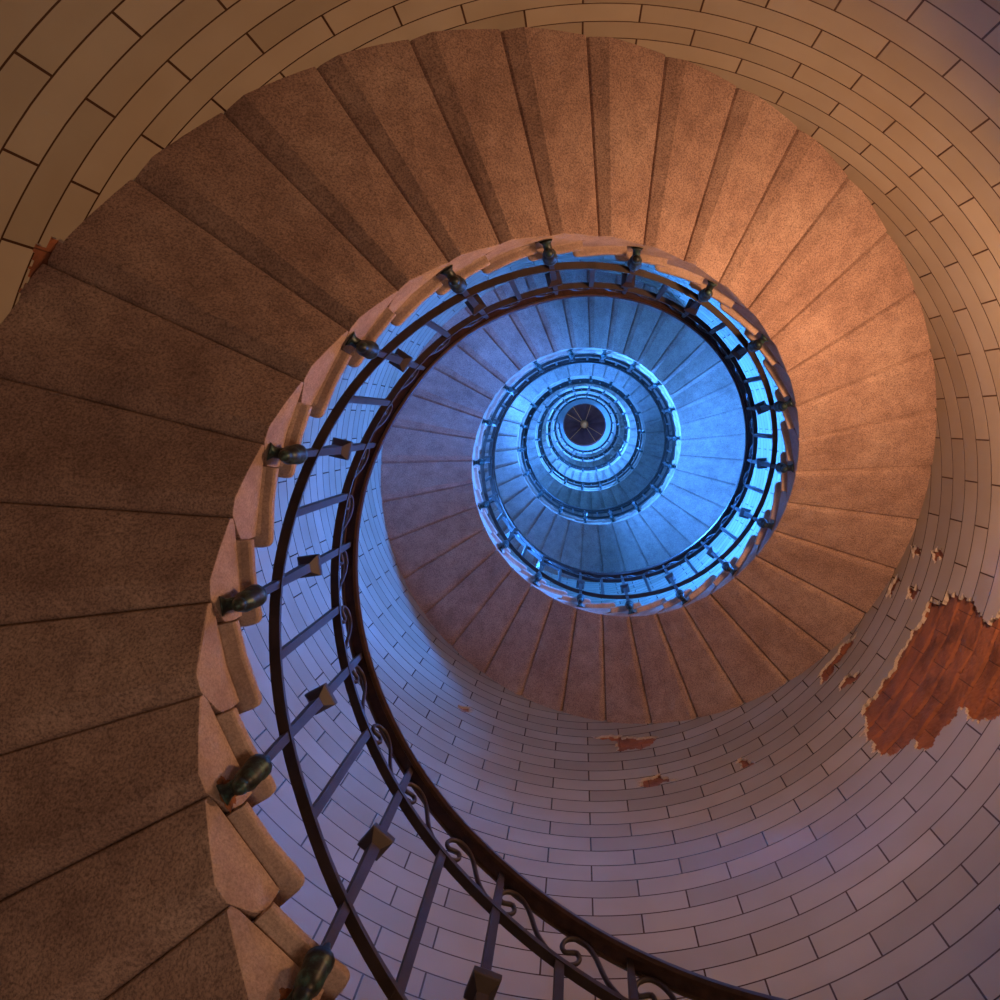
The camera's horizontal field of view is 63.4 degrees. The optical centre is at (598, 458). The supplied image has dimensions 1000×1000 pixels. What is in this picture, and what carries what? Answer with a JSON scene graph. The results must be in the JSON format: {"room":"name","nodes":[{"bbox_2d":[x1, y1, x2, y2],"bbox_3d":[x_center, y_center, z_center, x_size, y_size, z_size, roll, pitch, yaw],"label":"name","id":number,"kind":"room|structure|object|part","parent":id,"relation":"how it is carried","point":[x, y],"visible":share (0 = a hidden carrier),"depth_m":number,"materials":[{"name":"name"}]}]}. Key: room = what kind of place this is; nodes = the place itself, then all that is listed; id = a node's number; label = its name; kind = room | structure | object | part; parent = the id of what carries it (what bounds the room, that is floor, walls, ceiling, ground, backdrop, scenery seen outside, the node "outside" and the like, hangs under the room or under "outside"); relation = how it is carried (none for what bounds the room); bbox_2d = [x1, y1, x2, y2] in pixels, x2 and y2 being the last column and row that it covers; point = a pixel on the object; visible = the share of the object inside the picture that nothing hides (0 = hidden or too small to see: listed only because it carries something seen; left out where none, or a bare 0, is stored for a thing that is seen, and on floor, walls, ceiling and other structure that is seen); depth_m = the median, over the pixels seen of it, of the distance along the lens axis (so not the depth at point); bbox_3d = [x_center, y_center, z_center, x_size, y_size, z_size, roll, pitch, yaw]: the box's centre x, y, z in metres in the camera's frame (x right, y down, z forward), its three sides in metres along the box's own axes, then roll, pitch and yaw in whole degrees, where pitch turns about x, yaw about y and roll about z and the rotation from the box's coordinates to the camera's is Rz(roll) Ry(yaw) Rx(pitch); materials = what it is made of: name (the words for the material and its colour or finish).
{"room":"spiral stairwell","nodes":[
{"label":"spiral stairwell","id":0,"kind":"room"},
{"bbox_2d":[0,0,999,999],"bbox_3d":[-0.229,-0.537,17.809,4.320,38.829,4.366,0,-87,-1],"label":"wall","id":1,"kind":"structure","parent":0,"point":[771,844],"depth_m":3.92,"materials":[{"name":"tile"}]},
{"bbox_2d":[0,27,936,999],"bbox_3d":[-0.230,-0.518,17.437,4.340,37.534,4.348,0,-87,-1],"label":"spiral staircase","id":2,"kind":"structure","parent":1,"relation":"attached to","point":[198,319],"depth_m":3.12,"materials":[{"name":"stone"}]},
{"bbox_2d":[216,239,793,999],"bbox_3d":[-0.255,-0.566,18.384,2.544,37.824,2.560,0,-87,-1],"label":"stair railing","id":3,"kind":"object","parent":2,"relation":"attached to","point":[483,983],"visible":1,"depth_m":2.92,"materials":[{"name":"metal"}]},
{"bbox_3d":[-1.039,0.385,2.884,0.032,1.004,0.032,-7,-87,-1],"label":"post","id":4,"kind":"part","parent":3,"relation":"part of","materials":[{"name":"metal"}]},
{"bbox_3d":[-0.910,0.788,2.604,0.032,1.004,0.032,-28,-87,0],"label":"post","id":5,"kind":"part","parent":3,"relation":"part of","materials":[{"name":"metal"}]},
{"bbox_3d":[-1.023,-0.039,3.184,0.032,1.015,0.032,13,-88,-2],"label":"post","id":6,"kind":"part","parent":3,"relation":"part of","materials":[{"name":"metal"}]},
{"bbox_3d":[-0.651,1.123,2.326,0.032,1.009,0.032,42,-89,-3],"label":"post","id":7,"kind":"part","parent":3,"relation":"part of","materials":[{"name":"metal"}]},
{"bbox_3d":[-0.865,-0.429,3.490,0.032,1.024,0.032,34,-89,-3],"label":"post","id":8,"kind":"part","parent":3,"relation":"part of","materials":[{"name":"metal"}]},
{"bbox_3d":[-0.590,-0.737,3.801,0.032,1.024,0.032,-35,-87,0],"label":"post","id":9,"kind":"part","parent":3,"relation":"part of","materials":[{"name":"metal"}]},
{"bbox_3d":[-0.297,1.350,2.045,0.032,1.015,0.032,21,-88,-2],"label":"post","id":10,"kind":"part","parent":3,"relation":"part of","materials":[{"name":"metal"}]},
{"bbox_3d":[-0.883,0.772,7.960,0.032,1.020,0.032,-43,-87,1],"label":"post","id":11,"kind":"part","parent":3,"relation":"part of","materials":[{"name":"metal"}]},
{"bbox_3d":[-0.555,1.030,7.670,0.032,1.023,0.032,27,-88,-3],"label":"post","id":12,"kind":"part","parent":3,"relation":"part of","materials":[{"name":"metal"}]},
{"bbox_3d":[-0.256,-0.583,18.685,2.444,36.847,2.455,0,-87,-1],"label":"rail","id":13,"kind":"part","parent":3,"relation":"part of","materials":[{"name":"metal"}]},
{"bbox_3d":[-0.234,-0.931,4.124,0.032,1.020,0.032,-15,-87,-1],"label":"post","id":14,"kind":"part","parent":3,"relation":"part of","materials":[{"name":"metal"}]},
{"bbox_3d":[-0.170,1.163,7.386,0.032,1.067,0.032,7,-87,-2],"label":"post","id":15,"kind":"part","parent":3,"relation":"part of","materials":[{"name":"metal"}]},
{"bbox_3d":[0.233,1.158,7.100,0.032,1.118,0.035,-12,-87,-1],"label":"post","id":16,"kind":"part","parent":3,"relation":"part of","materials":[{"name":"metal"}]},
{"bbox_3d":[0.164,-0.988,4.434,0.032,0.977,0.032,5,-87,-2],"label":"post","id":17,"kind":"part","parent":3,"relation":"part of","materials":[{"name":"metal"}]},
{"bbox_3d":[0.101,1.441,1.748,0.033,1.017,0.033,0,-87,-1],"label":"post","id":18,"kind":"part","parent":3,"relation":"part of","materials":[{"name":"metal"}]},
{"bbox_3d":[0.612,1.021,6.797,0.032,1.138,0.037,-33,-87,0],"label":"post","id":19,"kind":"part","parent":3,"relation":"part of","materials":[{"name":"metal"}]},
{"bbox_3d":[0.555,-0.898,4.744,0.032,0.942,0.036,26,-88,-3],"label":"post","id":20,"kind":"part","parent":3,"relation":"part of","materials":[{"name":"metal"}]},
{"bbox_3d":[0.923,0.764,6.468,0.035,1.110,0.032,37,-89,-3],"label":"post","id":21,"kind":"part","parent":3,"relation":"part of","materials":[{"name":"metal"}]},
{"bbox_3d":[0.885,-0.673,5.074,0.036,0.939,0.032,-44,-87,1],"label":"post","id":22,"kind":"part","parent":3,"relation":"part of","materials":[{"name":"metal"}]},
{"bbox_3d":[1.122,0.420,6.122,0.032,1.063,0.032,17,-88,-2],"label":"post","id":23,"kind":"part","parent":3,"relation":"part of","materials":[{"name":"metal"}]},
{"bbox_3d":[1.103,-0.346,5.420,0.032,0.967,0.032,-23,-87,0],"label":"post","id":24,"kind":"part","parent":3,"relation":"part of","materials":[{"name":"metal"}]},
{"bbox_3d":[1.183,0.035,5.772,0.032,1.014,0.032,-3,-87,-1],"label":"post","id":25,"kind":"part","parent":3,"relation":"part of","materials":[{"name":"metal"}]},
{"bbox_2d":[564,404,604,444],"bbox_3d":[-0.717,-1.697,39.659,2.090,0.500,2.090,0,-87,-1],"label":"ceiling","id":26,"kind":"structure","parent":0,"point":[584,424],"depth_m":39.62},
{"bbox_2d":[563,404,605,445],"bbox_3d":[-0.694,-1.638,38.566,2.212,2.150,2.214,0,-87,-1],"label":"wall","id":27,"kind":"structure","parent":0,"point":[578,404],"depth_m":38.42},
{"bbox_2d":[554,397,612,452],"bbox_3d":[-0.670,-1.572,37.368,4.301,0.250,4.302,0,-87,-1],"label":"trim","id":28,"kind":"structure","parent":27,"relation":"attached to","point":[569,406],"depth_m":37.24,"materials":[{"name":"white paint"}]}
]}

